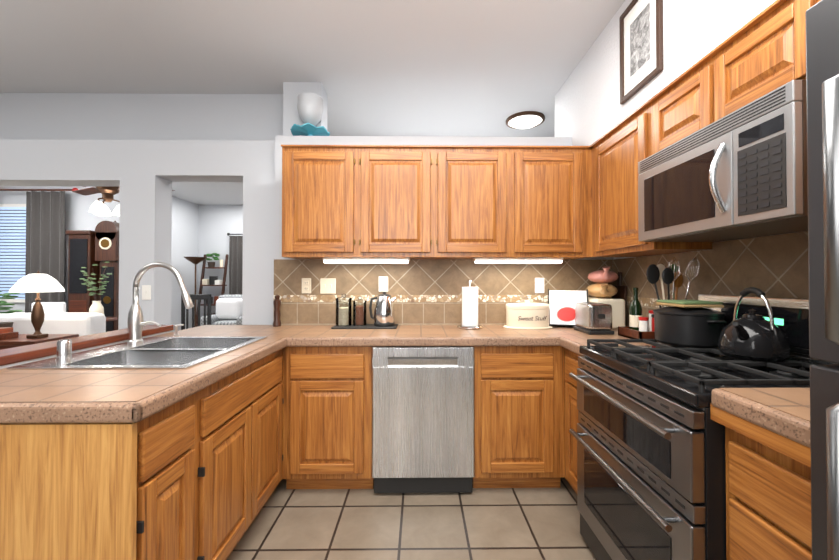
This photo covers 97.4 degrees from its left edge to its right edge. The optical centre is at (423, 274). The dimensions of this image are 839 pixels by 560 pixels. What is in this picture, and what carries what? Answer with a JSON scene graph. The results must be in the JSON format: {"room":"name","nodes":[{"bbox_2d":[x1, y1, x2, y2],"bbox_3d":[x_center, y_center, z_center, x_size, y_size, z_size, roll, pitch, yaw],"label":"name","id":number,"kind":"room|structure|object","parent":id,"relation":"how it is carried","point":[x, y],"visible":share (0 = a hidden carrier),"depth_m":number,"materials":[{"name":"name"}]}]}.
{"room":"kitchen","nodes":[
{"label":"kitchen","id":0,"kind":"room"},
{"bbox_2d":[0,186,119,312],"bbox_3d":[-6.108,-0.087,5.628,3.850,2.900,0.200,0,-1,-1],"label":"wall","id":1,"kind":"structure","parent":0,"point":[79,215],"depth_m":5.55,"materials":[{"name":"grey paint"}]},
{"bbox_2d":[0,204,25,301],"bbox_3d":[-6.232,-0.323,5.507,1.300,1.470,0.040,0,-1,-1],"label":"living room window","id":2,"kind":"structure","parent":1,"relation":"in","point":[12,243],"depth_m":5.49,"materials":[{"name":"blue glass"}]},
{"bbox_2d":[0,188,77,190],"bbox_3d":[-6.281,-1.239,5.445,2.430,0.070,0.182,0,-1,-1],"label":"curtain rod","id":3,"kind":"object","parent":1,"relation":"attached to","point":[73,189],"visible":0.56,"depth_m":5.38,"materials":[{"name":"brown wood"}]},
{"bbox_2d":[25,191,64,312],"bbox_3d":[-5.530,0.055,5.382,0.560,2.550,0.070,0,-1,-1],"label":"curtain","id":4,"kind":"object","parent":3,"relation":"hanging from","point":[45,228],"visible":0.48,"depth_m":5.39,"materials":[{"name":"grey fabric"}]},
{"bbox_2d":[0,331,170,368],"bbox_3d":[-1.721,0.839,1.681,0.136,0.960,1.470,0,-1,-1],"label":"wall","id":5,"kind":"structure","parent":0,"point":[37,359],"depth_m":1.76,"materials":[{"name":"grey paint"}]},
{"bbox_2d":[0,325,173,365],"bbox_3d":[-1.729,0.340,1.681,0.169,0.037,1.520,0,-1,-1],"label":"board","id":6,"kind":"object","parent":5,"relation":"on","point":[23,353],"visible":0.96,"depth_m":1.76,"materials":[{"name":"brown wood"}]},
{"bbox_2d":[0,139,274,329],"bbox_3d":[-4.574,0.133,2.982,6.860,2.400,0.200,0,-1,-1],"label":"wall","id":7,"kind":"structure","parent":0,"point":[143,174],"depth_m":2.92,"materials":[{"name":"grey paint"}]},
{"bbox_2d":[142,285,150,299],"bbox_3d":[-2.183,0.140,2.902,0.070,0.115,0.012,0,-1,-1],"label":"switch plate","id":8,"kind":"object","parent":7,"relation":"attached to","point":[146,292],"visible":1,"depth_m":2.90,"materials":[{"name":"white plastic"}]},
{"bbox_2d":[0,93,282,140],"bbox_3d":[-4.576,-1.314,3.208,6.860,0.500,0.100,0,-1,-1],"label":"wall","id":9,"kind":"structure","parent":0,"point":[73,116],"depth_m":3.18,"materials":[{"name":"grey paint"}]},
{"bbox_2d":[171,196,197,331],"bbox_3d":[-4.947,-0.073,6.840,0.200,2.900,2.200,0,-1,-1],"label":"wall","id":10,"kind":"structure","parent":0,"point":[184,228],"depth_m":7.45,"materials":[{"name":"grey paint"}]},
{"bbox_2d":[198,205,242,316],"bbox_3d":[-3.060,-0.059,8.062,4.000,2.900,0.200,0,-1,-1],"label":"wall","id":11,"kind":"structure","parent":0,"point":[217,224],"depth_m":7.95,"materials":[{"name":"grey paint"}]},
{"bbox_3d":[-3.623,-0.862,7.864,1.130,0.060,0.060,0,-1,-1],"label":"rail","id":12,"kind":"object","parent":11,"relation":"attached to","visible":0},
{"bbox_2d":[229,236,242,294],"bbox_3d":[-3.968,0.263,7.848,0.340,2.190,0.060,0,-1,-1],"label":"curtain","id":13,"kind":"object","parent":12,"relation":"hanging from","point":[235,262],"visible":0.38,"depth_m":7.86,"materials":[{"name":"grey fabric"}]},
{"bbox_2d":[283,82,326,135],"bbox_3d":[-0.989,-1.315,3.098,0.310,0.500,0.200,0,-1,-1],"label":"wall","id":14,"kind":"structure","parent":0,"point":[292,91],"depth_m":3.00,"materials":[{"name":"grey paint"}]},
{"bbox_2d":[0,0,624,204],"bbox_3d":[-2.507,-1.613,3.285,11.400,0.100,10.200,0,-1,-1],"label":"ceiling","id":15,"kind":"structure","parent":0,"point":[474,68],"depth_m":2.63,"materials":[{"name":"white paint"}]},
{"bbox_2d":[72,186,174,215],"bbox_3d":[-3.547,-1.118,4.193,1.281,0.870,1.274,0,-1,-1],"label":"fan","id":16,"kind":"object","parent":15,"relation":"hanging from","point":[100,208],"visible":0.46,"depth_m":4.15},
{"bbox_2d":[506,111,544,128],"bbox_3d":[1.019,-1.531,3.703,0.380,0.055,0.380,0,-1,-1],"label":"light","id":17,"kind":"object","parent":15,"relation":"attached to","point":[525,119],"visible":1,"depth_m":3.63,"materials":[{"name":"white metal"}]},
{"bbox_2d":[227,477,596,559],"bbox_3d":[-0.142,1.331,0.598,3.270,0.050,4.440,0,-1,-1],"label":"floor","id":18,"kind":"structure","parent":0,"point":[474,524],"depth_m":1.94,"materials":[{"name":"tile"}]},
{"bbox_2d":[0,387,207,559],"bbox_3d":[-1.231,0.867,1.182,0.828,0.892,0.322,0,-1,-1],"label":"base cabinet","id":19,"kind":"object","parent":18,"relation":"on","point":[201,474],"depth_m":1.03,"materials":[{"name":"brown wood"}]},
{"bbox_2d":[0,361,155,422],"bbox_3d":[-1.267,0.390,1.226,0.630,0.057,0.420,0,-1,-1],"label":"countertop","id":20,"kind":"structure","parent":19,"relation":"on","point":[26,395],"depth_m":1.17,"materials":[{"name":"tile"}]},
{"bbox_2d":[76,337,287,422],"bbox_3d":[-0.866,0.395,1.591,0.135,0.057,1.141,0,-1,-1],"label":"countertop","id":21,"kind":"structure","parent":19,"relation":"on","point":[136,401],"depth_m":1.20,"materials":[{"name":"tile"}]},
{"bbox_2d":[204,358,263,559],"bbox_3d":[-1.235,0.871,1.586,0.826,0.892,0.486,0,-1,-1],"label":"base cabinet","id":22,"kind":"object","parent":18,"relation":"on","point":[236,401],"depth_m":1.60,"materials":[{"name":"brown wood"}]},
{"bbox_2d":[260,347,287,509],"bbox_3d":[-1.239,0.875,1.932,0.826,0.892,0.458,0,-1,-1],"label":"base cabinet","id":23,"kind":"object","parent":18,"relation":"on","point":[275,364],"depth_m":2.05,"materials":[{"name":"brown wood"}]},
{"bbox_2d":[284,347,373,488],"bbox_3d":[-0.583,0.881,2.506,0.535,0.892,0.621,0,-1,-1],"label":"base cabinet","id":24,"kind":"object","parent":18,"relation":"on","point":[328,412],"depth_m":2.20,"materials":[{"name":"brown wood"}]},
{"bbox_2d":[471,346,559,487],"bbox_3d":[0.577,0.882,2.519,0.546,0.892,0.621,0,-1,-1],"label":"base cabinet","id":25,"kind":"object","parent":18,"relation":"on","point":[517,388],"depth_m":2.21,"materials":[{"name":"brown wood"}]},
{"bbox_2d":[372,346,473,492],"bbox_3d":[-0.005,0.873,2.481,0.608,0.869,0.567,0,-1,-1],"label":"dishwasher","id":26,"kind":"object","parent":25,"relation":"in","point":[422,419],"visible":0.98,"depth_m":2.20,"materials":[{"name":"silver metal"}]},
{"bbox_2d":[560,346,580,493],"bbox_3d":[1.156,0.876,2.024,0.638,0.892,0.328,0,-1,-1],"label":"base cabinet","id":27,"kind":"object","parent":18,"relation":"on","point":[568,359],"depth_m":2.13,"materials":[{"name":"brown wood"}]},
{"bbox_2d":[151,325,617,346],"bbox_3d":[-0.099,0.405,2.492,3.114,0.057,0.645,0,-1,-1],"label":"countertop","id":28,"kind":"structure","parent":27,"relation":"on","point":[298,335],"depth_m":2.28,"materials":[{"name":"tile"}]},
{"bbox_2d":[7,337,266,368],"bbox_3d":[-1.268,0.462,1.805,0.689,0.197,0.764,0,-1,-1],"label":"sink","id":29,"kind":"object","parent":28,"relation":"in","point":[168,352],"visible":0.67,"depth_m":1.79,"materials":[{"name":"silver metal"}]},
{"bbox_2d":[56,339,71,358],"bbox_3d":[-1.553,0.322,1.593,0.048,0.078,0.048,0,-1,-1],"label":"air gap","id":30,"kind":"object","parent":29,"relation":"on","point":[64,349],"visible":1,"depth_m":1.58,"materials":[{"name":"silver metal"}]},
{"bbox_2d":[127,262,193,343],"bbox_3d":[-1.407,0.148,1.977,0.341,0.433,0.070,0,-1,-1],"label":"faucet","id":31,"kind":"object","parent":29,"relation":"on","point":[136,323],"visible":1,"depth_m":1.97,"materials":[{"name":"silver metal"}]},
{"bbox_2d":[173,324,183,335],"bbox_3d":[-1.511,0.340,2.274,0.061,0.071,0.031,0,-1,-1],"label":"soap dispenser","id":32,"kind":"object","parent":28,"relation":"on","point":[176,330],"visible":1,"depth_m":2.27,"materials":[{"name":"silver metal"}]},
{"bbox_2d":[273,295,280,326],"bbox_3d":[-1.080,0.262,2.720,0.060,0.235,0.060,0,-1,-1],"label":"pepper mill","id":33,"kind":"object","parent":28,"relation":"on","point":[277,313],"visible":1,"depth_m":2.70,"materials":[{"name":"brown wood"}]},
{"bbox_2d":[331,324,397,328],"bbox_3d":[-0.417,0.373,2.666,0.455,0.012,0.210,0,-1,-1],"label":"tray","id":34,"kind":"object","parent":28,"relation":"on","point":[369,326],"visible":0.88,"depth_m":2.56,"materials":[{"name":"black plastic"}]},
{"bbox_2d":[336,293,351,325],"bbox_3d":[-0.580,0.250,2.675,0.116,0.233,0.116,0,-1,-1],"label":"canister","id":35,"kind":"object","parent":34,"relation":"on","point":[344,316],"visible":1,"depth_m":2.64,"materials":[{"name":"clear glass"}]},
{"bbox_2d":[353,296,366,325],"bbox_3d":[-0.465,0.260,2.687,0.100,0.213,0.100,0,-1,-1],"label":"canister","id":36,"kind":"object","parent":34,"relation":"on","point":[359,315],"visible":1,"depth_m":2.66,"materials":[{"name":"clear glass"}]},
{"bbox_2d":[369,292,396,326],"bbox_3d":[-0.295,0.245,2.674,0.203,0.244,0.156,0,-1,-1],"label":"electric kettle","id":37,"kind":"object","parent":34,"relation":"on","point":[384,313],"visible":1,"depth_m":2.62,"materials":[{"name":"silver metal"}]},
{"bbox_2d":[457,280,482,329],"bbox_3d":[0.331,0.207,2.626,0.184,0.344,0.184,0,-1,-1],"label":"paper towel holder","id":38,"kind":"object","parent":28,"relation":"on","point":[469,307],"visible":1,"depth_m":2.58,"materials":[{"name":"white paper"}]},
{"bbox_2d":[503,300,552,329],"bbox_3d":[0.746,0.280,2.645,0.356,0.198,0.221,0,-1,-1],"label":"tin","id":39,"kind":"object","parent":28,"relation":"on","point":[527,315],"visible":1,"depth_m":2.56,"materials":[{"name":"beige metal"}]},
{"bbox_2d":[548,289,587,326],"bbox_3d":[1.044,0.242,2.664,0.274,0.274,0.104,0,-1,17],"label":"cookbook","id":40,"kind":"object","parent":28,"relation":"on","point":[562,308],"visible":0.71,"depth_m":2.66,"materials":[{"name":"white paper"}]},
{"bbox_2d":[574,302,613,334],"bbox_3d":[1.113,0.281,2.423,0.160,0.191,0.242,0,-1,-1],"label":"toaster","id":41,"kind":"object","parent":28,"relation":"on","point":[593,318],"visible":1,"depth_m":2.31,"materials":[{"name":"silver metal"}]},
{"bbox_2d":[588,297,624,328],"bbox_3d":[1.293,0.275,2.681,0.214,0.210,0.270,0,-1,-1],"label":"bread box","id":42,"kind":"object","parent":28,"relation":"on","point":[618,311],"visible":0.23,"depth_m":2.55,"materials":[{"name":"beige ceramic"}]},
{"bbox_2d":[586,266,617,297],"bbox_3d":[1.295,0.056,2.666,0.200,0.226,0.306,0,-1,-1],"label":"bags","id":43,"kind":"object","parent":42,"relation":"on","point":[601,287],"visible":0.98,"depth_m":2.60,"materials":[{"name":"brown"}]},
{"bbox_2d":[612,272,626,317],"bbox_3d":[1.433,0.179,2.709,0.038,0.400,0.180,0,-1,-1],"label":"cutting board","id":44,"kind":"object","parent":28,"relation":"on","point":[621,292],"visible":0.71,"depth_m":2.69,"materials":[{"name":"brown wood"}]},
{"bbox_2d":[560,333,656,355],"bbox_3d":[1.139,0.399,2.023,0.651,0.057,0.321,0,-1,-1],"label":"countertop","id":45,"kind":"structure","parent":27,"relation":"on","point":[570,341],"depth_m":2.16,"materials":[{"name":"tile"}]},
{"bbox_2d":[618,326,654,338],"bbox_3d":[1.328,0.346,2.171,0.245,0.054,0.230,0,-1,-1],"label":"tray","id":46,"kind":"object","parent":45,"relation":"on","point":[625,331],"visible":0.4,"depth_m":2.11,"materials":[{"name":"brown wood"}]},
{"bbox_2d":[629,287,641,330],"bbox_3d":[1.275,0.220,2.216,0.069,0.285,0.069,0,-1,-1],"label":"wine bottle","id":47,"kind":"object","parent":46,"relation":"on","point":[635,311],"visible":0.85,"depth_m":2.19,"materials":[{"name":"green glass"}]},
{"bbox_2d":[639,317,648,330],"bbox_3d":[1.257,0.302,2.105,0.050,0.118,0.049,0,-1,-1],"label":"spice jar","id":48,"kind":"object","parent":46,"relation":"on","point":[643,323],"visible":0.79,"depth_m":2.09,"materials":[{"name":"white plastic"}]},
{"bbox_2d":[648,310,653,330],"bbox_3d":[1.375,0.288,2.207,0.050,0.148,0.049,0,-1,-1],"label":"spice jar","id":49,"kind":"object","parent":46,"relation":"on","point":[650,319],"visible":0.33,"depth_m":2.20,"materials":[{"name":"white plastic"}]},
{"bbox_2d":[651,314,654,330],"bbox_3d":[1.337,0.294,2.116,0.050,0.133,0.049,0,-1,-1],"label":"spice jar","id":50,"kind":"object","parent":46,"relation":"on","point":[652,315],"visible":0.29,"depth_m":2.11,"materials":[{"name":"red"}]},
{"bbox_2d":[646,257,699,344],"bbox_3d":[1.322,0.138,1.956,0.193,0.466,0.208,0,-1,-1],"label":"utensil crock","id":51,"kind":"object","parent":45,"relation":"on","point":[670,274],"visible":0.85,"depth_m":1.96,"materials":[{"name":"silver metal"}]},
{"bbox_2d":[569,294,834,559],"bbox_3d":[1.099,0.694,1.461,0.762,1.205,0.788,0,-1,-1],"label":"stove","id":52,"kind":"object","parent":18,"relation":"on","point":[649,435],"visible":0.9,"depth_m":1.32,"materials":[{"name":"black metal"}]},
{"bbox_2d":[653,300,726,347],"bbox_3d":[1.221,0.219,1.706,0.272,0.195,0.341,0,-1,-1],"label":"pot","id":53,"kind":"object","parent":52,"relation":"on","point":[693,323],"visible":1,"depth_m":1.61,"materials":[{"name":"black metal"}]},
{"bbox_2d":[718,287,790,361],"bbox_3d":[1.237,0.180,1.406,0.245,0.266,0.210,0,-1,-1],"label":"kettle","id":54,"kind":"object","parent":52,"relation":"on","point":[752,335],"visible":1,"depth_m":1.34,"materials":[{"name":"black metal"}]},
{"bbox_2d":[725,426,811,559],"bbox_3d":[1.170,0.863,0.854,0.638,0.892,0.412,0,-1,-1],"label":"base cabinet","id":55,"kind":"object","parent":18,"relation":"on","point":[768,491],"depth_m":0.92,"materials":[{"name":"brown wood"}]},
{"bbox_2d":[710,388,810,466],"bbox_3d":[1.149,0.368,0.861,0.646,0.092,0.413,0,-1,-1],"label":"countertop","id":56,"kind":"structure","parent":55,"relation":"on","point":[777,419],"depth_m":0.92,"materials":[{"name":"tile"}]},
{"bbox_2d":[805,0,838,559],"bbox_3d":[1.055,0.412,0.195,0.877,1.780,0.907,0,-1,-1],"label":"fridge","id":57,"kind":"object","parent":18,"relation":"on","point":[822,58],"visible":1,"depth_m":0.62,"materials":[{"name":"grey metal"}]},
{"bbox_2d":[275,136,612,259],"bbox_3d":[0.161,0.134,3.015,2.610,2.400,0.360,0,-1,-1],"label":"wall","id":58,"kind":"structure","parent":0,"point":[410,140],"depth_m":2.84,"materials":[{"name":"grey paint"}]},
{"bbox_2d":[290,122,329,135],"bbox_3d":[-0.903,-1.109,2.937,0.304,0.082,0.304,0,-1,-1],"label":"stand","id":59,"kind":"object","parent":58,"relation":"on","point":[307,129],"visible":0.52,"depth_m":2.89,"materials":[{"name":"teal ceramic"}]},
{"bbox_2d":[297,93,322,125],"bbox_3d":[-0.903,-1.277,2.939,0.200,0.250,0.200,0,-1,-1],"label":"vase","id":60,"kind":"object","parent":59,"relation":"on","point":[317,100],"visible":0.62,"depth_m":2.87,"materials":[{"name":"white ceramic"}]},
{"bbox_2d":[281,145,356,258],"bbox_3d":[-0.712,-0.500,2.666,0.515,0.760,0.329,0,-1,-1],"label":"upper cabinet","id":61,"kind":"object","parent":58,"relation":"attached to","point":[319,182],"depth_m":2.50,"materials":[{"name":"brown wood"}]},
{"bbox_2d":[323,257,409,263],"bbox_3d":[-0.402,-0.100,2.621,0.605,0.039,0.120,0,-1,-1],"label":"under-cabinet light","id":62,"kind":"object","parent":61,"relation":"attached to","point":[390,260],"visible":1,"depth_m":2.56,"materials":[{"name":"white plastic"}]},
{"bbox_2d":[357,145,436,258],"bbox_3d":[-0.192,-0.500,2.672,0.525,0.760,0.329,0,-1,-1],"label":"upper cabinet","id":63,"kind":"object","parent":58,"relation":"attached to","point":[397,184],"depth_m":2.51,"materials":[{"name":"brown wood"}]},
{"bbox_2d":[274,259,609,324],"bbox_3d":[0.163,0.132,2.825,2.608,0.498,0.016,0,-1,-1],"label":"backsplash","id":64,"kind":"structure","parent":58,"relation":"attached to","point":[426,291],"depth_m":2.82,"materials":[{"name":"beige tile"}]},
{"bbox_2d":[302,278,310,292],"bbox_3d":[-0.891,0.084,2.803,0.072,0.116,0.009,0,-1,-1],"label":"electrical outlet","id":65,"kind":"object","parent":64,"relation":"attached to","point":[306,285],"visible":1,"depth_m":2.80,"materials":[{"name":"beige plastic"}]},
{"bbox_2d":[320,278,335,293],"bbox_3d":[-0.727,0.086,2.803,0.118,0.116,0.012,0,-1,-1],"label":"light switch","id":66,"kind":"object","parent":64,"relation":"attached to","point":[327,285],"visible":1,"depth_m":2.80,"materials":[{"name":"beige plastic"}]},
{"bbox_2d":[379,276,387,291],"bbox_3d":[-0.306,0.071,2.809,0.072,0.116,0.009,0,-1,-1],"label":"electrical outlet","id":67,"kind":"object","parent":64,"relation":"attached to","point":[383,283],"visible":1,"depth_m":2.81,"materials":[{"name":"white plastic"}]},
{"bbox_2d":[535,278,543,292],"bbox_3d":[0.889,0.081,2.823,0.072,0.116,0.009,0,-1,-1],"label":"electrical outlet","id":68,"kind":"object","parent":64,"relation":"attached to","point":[539,285],"visible":1,"depth_m":2.82,"materials":[{"name":"white plastic"}]},
{"bbox_2d":[437,145,512,258],"bbox_3d":[0.332,-0.500,2.678,0.523,0.760,0.329,0,-1,-1],"label":"upper cabinet","id":69,"kind":"object","parent":58,"relation":"attached to","point":[463,201],"depth_m":2.52,"materials":[{"name":"brown wood"}]},
{"bbox_2d":[473,258,562,263],"bbox_3d":[0.669,-0.100,2.633,0.620,0.039,0.120,0,-1,-1],"label":"under-cabinet light","id":70,"kind":"object","parent":69,"relation":"attached to","point":[518,260],"visible":1,"depth_m":2.58,"materials":[{"name":"white plastic"}]},
{"bbox_2d":[513,146,588,258],"bbox_3d":[0.877,-0.500,2.684,0.567,0.760,0.329,0,-1,-1],"label":"upper cabinet","id":71,"kind":"object","parent":58,"relation":"attached to","point":[551,183],"depth_m":2.52,"materials":[{"name":"brown wood"}]},
{"bbox_2d":[555,0,775,145],"bbox_3d":[1.332,-1.247,0.823,0.318,0.688,4.800,0,-1,-1],"label":"wall","id":72,"kind":"structure","parent":0,"point":[590,109],"depth_m":2.13,"materials":[{"name":"white paint"}]},
{"bbox_2d":[619,0,662,103],"bbox_3d":[1.149,-1.243,1.964,0.020,0.510,0.355,0,-1,-1],"label":"picture frame","id":73,"kind":"object","parent":72,"relation":"attached to","point":[641,41],"visible":1,"depth_m":1.96,"materials":[{"name":"white paper"}]},
{"bbox_2d":[613,231,802,259],"bbox_3d":[1.591,-0.141,0.814,0.200,2.900,4.800,0,-1,-1],"label":"wall","id":74,"kind":"structure","parent":0,"point":[663,254],"depth_m":2.60,"materials":[{"name":"white"}]},
{"bbox_2d":[589,100,713,256],"bbox_3d":[1.310,-0.505,2.210,0.328,0.760,0.668,0,-1,-1],"label":"upper cabinet","id":75,"kind":"object","parent":74,"relation":"attached to","point":[614,158],"depth_m":2.16,"materials":[{"name":"brown wood"}]},
{"bbox_2d":[649,66,692,155],"bbox_3d":[1.316,-0.734,1.648,0.328,0.315,0.462,0,-1,-1],"label":"upper cabinet","id":76,"kind":"object","parent":74,"relation":"attached to","point":[671,109],"depth_m":1.71,"materials":[{"name":"brown wood"}]},
{"bbox_2d":[610,231,808,325],"bbox_3d":[1.472,0.103,1.740,0.014,0.533,2.160,0,-1,-1],"label":"backsplash","id":77,"kind":"structure","parent":74,"relation":"attached to","point":[777,265],"depth_m":1.75,"materials":[{"name":"beige tile"}]},
{"bbox_2d":[693,0,820,132],"bbox_3d":[1.320,-0.738,1.311,0.328,0.315,0.463,0,-1,-1],"label":"upper cabinet","id":78,"kind":"object","parent":74,"relation":"attached to","point":[768,53],"depth_m":1.30,"materials":[{"name":"brown wood"}]},
{"bbox_2d":[638,79,807,241],"bbox_3d":[1.256,-0.370,1.475,0.446,0.403,0.776,0,-1,-1],"label":"microwave","id":79,"kind":"object","parent":78,"relation":"attached to","point":[740,173],"visible":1,"depth_m":1.31,"materials":[{"name":"silver metal"}]},
{"bbox_3d":[-4.932,1.387,5.494,6.200,0.050,5.260,0,-1,-1],"label":"floor","id":80,"kind":"structure","parent":0,"visible":0},
{"bbox_2d":[0,334,78,349],"bbox_3d":[-3.898,0.958,3.390,1.060,0.760,0.420,0,-1,-1],"label":"table","id":81,"kind":"object","parent":80,"relation":"on","point":[21,340],"visible":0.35,"depth_m":3.28,"materials":[{"name":"brown wood"}]},
{"bbox_2d":[0,327,18,339],"bbox_3d":[-3.807,0.527,3.296,0.200,0.100,0.160,0,-1,-1],"label":"decorative boxes","id":82,"kind":"object","parent":81,"relation":"on","point":[7,333],"visible":0.98,"depth_m":3.30,"materials":[{"name":"brown wood"}]},
{"bbox_2d":[0,291,21,326],"bbox_3d":[-3.985,0.365,3.479,0.351,0.427,0.291,0,-1,-1],"label":"potted plant","id":83,"kind":"object","parent":81,"relation":"on","point":[6,324],"visible":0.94,"depth_m":3.50,"materials":[{"name":"green plant"}]},
{"bbox_2d":[9,270,64,338],"bbox_3d":[-3.538,0.267,3.382,0.360,0.620,0.360,0,-1,-1],"label":"table lamp","id":84,"kind":"object","parent":81,"relation":"on","point":[37,282],"visible":1,"depth_m":3.34,"materials":[{"name":"brown metal"}]},
{"bbox_2d":[32,302,65,312],"bbox_3d":[-4.795,0.855,4.881,0.400,1.000,0.400,0,-1,-1],"label":"chair","id":85,"kind":"object","parent":80,"relation":"on","point":[54,307],"visible":0.12,"depth_m":4.69,"materials":[{"name":"white fabric"}]},
{"bbox_2d":[0,313,105,335],"bbox_3d":[-4.466,0.874,4.110,2.200,0.945,0.850,0,-1,-1],"label":"sofa","id":86,"kind":"object","parent":80,"relation":"on","point":[82,324],"visible":0.02,"depth_m":3.70,"materials":[{"name":"white fabric"}]},
{"bbox_2d":[66,230,99,312],"bbox_3d":[-4.835,0.370,5.335,0.340,1.980,0.397,0,-1,-1],"label":"hutch","id":87,"kind":"object","parent":80,"relation":"on","point":[81,252],"visible":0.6,"depth_m":5.16,"materials":[{"name":"brown wood"}]},
{"bbox_2d":[95,221,118,331],"bbox_3d":[-4.495,0.283,5.362,0.310,2.155,0.348,0,-1,-1],"label":"grandfather clock","id":88,"kind":"object","parent":80,"relation":"on","point":[106,241],"visible":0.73,"depth_m":5.23,"materials":[{"name":"brown wood"}]},
{"bbox_2d":[106,317,116,320],"bbox_3d":[-4.294,0.964,4.836,0.420,0.780,0.420,0,-1,-1],"label":"round table","id":89,"kind":"object","parent":80,"relation":"on","point":[111,318],"visible":0.12,"depth_m":4.84,"materials":[{"name":"brown wood"}]},
{"bbox_2d":[80,262,111,313],"bbox_3d":[-4.344,0.200,4.878,0.361,0.749,0.358,0,-1,-1],"label":"vase","id":90,"kind":"object","parent":89,"relation":"on","point":[96,306],"visible":0.94,"depth_m":4.83,"materials":[{"name":"beige ceramic"}]},
{"bbox_2d":[184,257,206,326],"bbox_3d":[-4.420,0.520,7.140,0.400,1.720,0.400,0,-1,-1],"label":"floor lamp","id":91,"kind":"object","parent":80,"relation":"on","point":[195,260],"visible":0.71,"depth_m":7.12,"materials":[{"name":"brown metal"}]},
{"bbox_2d":[181,294,210,329],"bbox_3d":[-3.512,0.832,5.506,0.440,1.060,0.420,0,-1,-1],"label":"chair","id":92,"kind":"object","parent":80,"relation":"on","point":[204,297],"visible":0.35,"depth_m":5.69,"materials":[{"name":"black wood"}]},
{"bbox_2d":[196,254,228,326],"bbox_3d":[-4.426,0.476,7.680,0.500,1.820,0.420,0,-1,-1],"label":"stand","id":93,"kind":"object","parent":80,"relation":"on","point":[223,285],"visible":0.4,"depth_m":7.74,"materials":[{"name":"brown wood"}]},
{"bbox_2d":[202,253,222,314],"bbox_3d":[-4.431,0.277,7.759,0.378,1.469,0.193,0,-1,-1],"label":"decorations","id":94,"kind":"object","parent":93,"relation":"on","point":[212,280],"visible":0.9,"depth_m":7.71,"materials":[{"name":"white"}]},
{"bbox_2d":[200,295,241,325],"bbox_3d":[-3.425,0.875,6.657,0.800,1.000,0.820,0,-1,-1],"label":"armchair","id":95,"kind":"object","parent":80,"relation":"on","point":[228,309],"visible":0.29,"depth_m":6.55,"materials":[{"name":"fabric"}]}
]}

